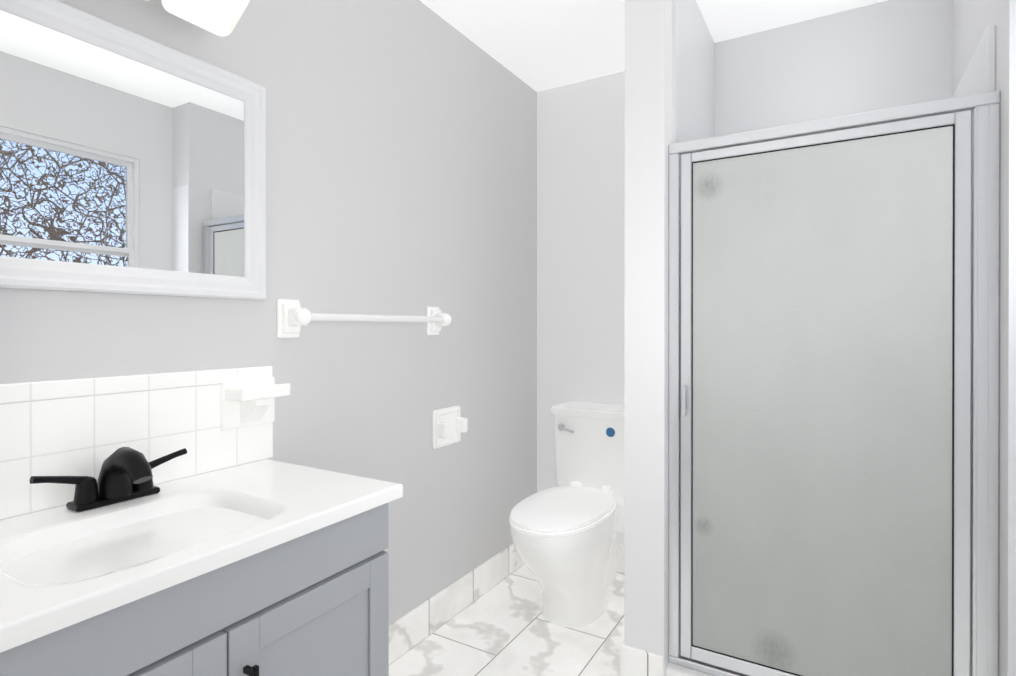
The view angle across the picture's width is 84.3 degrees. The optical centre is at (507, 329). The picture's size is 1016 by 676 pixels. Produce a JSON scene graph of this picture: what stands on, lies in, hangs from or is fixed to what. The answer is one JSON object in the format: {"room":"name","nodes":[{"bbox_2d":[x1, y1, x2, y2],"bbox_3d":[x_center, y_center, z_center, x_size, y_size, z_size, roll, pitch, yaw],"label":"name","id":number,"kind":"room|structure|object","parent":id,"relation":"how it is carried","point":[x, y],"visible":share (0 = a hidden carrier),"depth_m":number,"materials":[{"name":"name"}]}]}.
{"room":"bathroom","nodes":[
{"label":"bathroom","id":0,"kind":"room"},
{"bbox_2d":[0,0,536,624],"bbox_3d":[-0.751,-0.030,1.512,0.120,2.400,3.586,0,0,31],"label":"wall","id":1,"kind":"structure","parent":0,"point":[400,156],"depth_m":1.93,"materials":[{"name":"white paint"}]},
{"bbox_2d":[0,0,265,299],"bbox_3d":[-0.866,-0.367,1.174,0.020,0.576,0.810,0,0,31],"label":"mirror","id":2,"kind":"object","parent":1,"relation":"attached to","point":[131,162],"visible":0.98,"depth_m":1.22,"materials":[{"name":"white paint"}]},
{"bbox_2d":[0,366,272,519],"bbox_3d":[-0.884,0.229,1.162,0.008,0.252,0.908,0,0,31],"label":"backsplash","id":3,"kind":"structure","parent":1,"relation":"attached to","point":[81,427],"depth_m":1.21,"materials":[{"name":"white tile"}]},
{"bbox_2d":[147,0,249,36],"bbox_3d":[-0.787,-0.801,1.126,0.208,0.206,0.540,0,0,31],"label":"sconce","id":4,"kind":"object","parent":1,"relation":"attached to","point":[221,18],"visible":1,"depth_m":1.33,"materials":[{"name":"white glass"}]},
{"bbox_2d":[221,377,289,429],"bbox_3d":[-0.653,0.193,1.462,0.084,0.125,0.152,0,0,31],"label":"soap dish","id":5,"kind":"object","parent":1,"relation":"attached to","point":[247,402],"visible":1,"depth_m":1.44,"materials":[{"name":"white ceramic"}]},
{"bbox_2d":[277,299,451,337],"bbox_3d":[-0.424,-0.031,1.861,0.089,0.110,0.732,0,0,31],"label":"towel rail","id":6,"kind":"object","parent":1,"relation":"attached to","point":[293,316],"visible":1,"depth_m":1.64,"materials":[{"name":"white ceramic"}]},
{"bbox_2d":[432,405,467,448],"bbox_3d":[-0.226,0.388,2.224,0.062,0.150,0.168,0,0,31],"label":"paper holder","id":7,"kind":"object","parent":1,"relation":"attached to","point":[449,425],"visible":1,"depth_m":2.23,"materials":[{"name":"white ceramic"}]},
{"bbox_2d":[389,544,523,664],"bbox_3d":[-0.251,1.101,2.233,0.013,0.135,1.601,0,0,31],"label":"baseboard","id":8,"kind":"structure","parent":1,"relation":"attached to","point":[411,629],"depth_m":2.24,"materials":[{"name":"tile"}]},
{"bbox_2d":[389,564,623,675],"bbox_3d":[0.101,1.212,1.012,2.100,0.080,3.586,0,0,31],"label":"floor","id":9,"kind":"structure","parent":0,"point":[504,627],"depth_m":2.09,"materials":[{"name":"tile"}]},
{"bbox_2d":[0,447,402,675],"bbox_3d":[-0.658,0.706,1.055,0.499,0.931,0.830,0,0,31],"label":"bathroom vanity","id":10,"kind":"object","parent":9,"relation":"on","point":[123,565],"visible":1,"depth_m":1.02,"materials":[{"name":"grey"}]},
{"bbox_2d":[30,447,186,511],"bbox_3d":[-0.774,0.298,1.140,0.153,0.115,0.287,0,0,31],"label":"faucet","id":11,"kind":"object","parent":10,"relation":"on","point":[124,483],"depth_m":1.13,"materials":[{"name":"black metal"}]},
{"bbox_2d":[509,401,624,627],"bbox_3d":[0.284,0.765,2.363,0.436,0.807,0.812,0,0,31],"label":"toilet","id":12,"kind":"object","parent":9,"relation":"on","point":[564,536],"visible":0.94,"depth_m":2.25,"materials":[{"name":"white ceramic"}]},
{"bbox_2d":[537,71,624,544],"bbox_3d":[1.034,-0.032,2.470,1.980,2.400,0.120,0,0,31],"label":"wall","id":13,"kind":"structure","parent":0,"point":[581,241],"depth_m":2.80,"materials":[{"name":"white paint"}]},
{"bbox_2d":[617,544,623,573],"bbox_3d":[0.470,1.099,2.729,0.690,0.135,0.013,0,0,31],"label":"baseboard","id":14,"kind":"structure","parent":13,"relation":"attached to","point":[620,548],"depth_m":2.68,"materials":[{"name":"tile"}]},
{"bbox_2d":[624,0,671,675],"bbox_3d":[0.645,-0.032,2.156,0.130,2.400,0.816,0,0,31],"label":"wall","id":15,"kind":"structure","parent":0,"point":[648,82],"depth_m":1.80,"materials":[{"name":"white paint"}]},
{"bbox_2d":[620,641,652,675],"bbox_3d":[0.581,1.101,2.190,0.011,0.135,0.827,0,0,31],"label":"baseboard","id":16,"kind":"structure","parent":15,"relation":"attached to","point":[633,661],"depth_m":1.82,"materials":[{"name":"tile"}]},
{"bbox_2d":[668,90,999,675],"bbox_3d":[0.874,0.240,1.611,0.818,1.670,0.076,0,0,31],"label":"shower door frame","id":17,"kind":"object","parent":15,"relation":"attached to","point":[833,393],"visible":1,"depth_m":1.58,"materials":[{"name":"silver metal"}]},
{"bbox_2d":[420,0,886,91],"bbox_3d":[0.101,-1.268,1.005,2.100,0.080,3.586,0,0,31],"label":"ceiling","id":18,"kind":"structure","parent":0,"point":[538,45],"depth_m":2.27,"materials":[{"name":"white paint"}]},
{"bbox_2d":[665,662,713,675],"bbox_3d":[1.055,1.122,1.920,0.820,0.095,0.812,0,0,31],"label":"sill","id":19,"kind":"structure","parent":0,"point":[672,669],"depth_m":1.77,"materials":[{"name":"white tile"}]},
{"bbox_2d":[672,0,1015,675],"bbox_3d":[1.114,-0.030,1.859,0.980,2.399,0.852,0,0,31],"label":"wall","id":20,"kind":"structure","parent":0,"point":[884,55],"depth_m":2.12,"materials":[{"name":"white paint"}]},
{"bbox_2d":[952,0,1008,675],"bbox_3d":[1.469,-0.030,1.653,0.160,2.400,0.846,0,0,31],"label":"wall","id":21,"kind":"structure","parent":0,"point":[972,20],"depth_m":1.38,"materials":[{"name":"white paint"}]}
]}

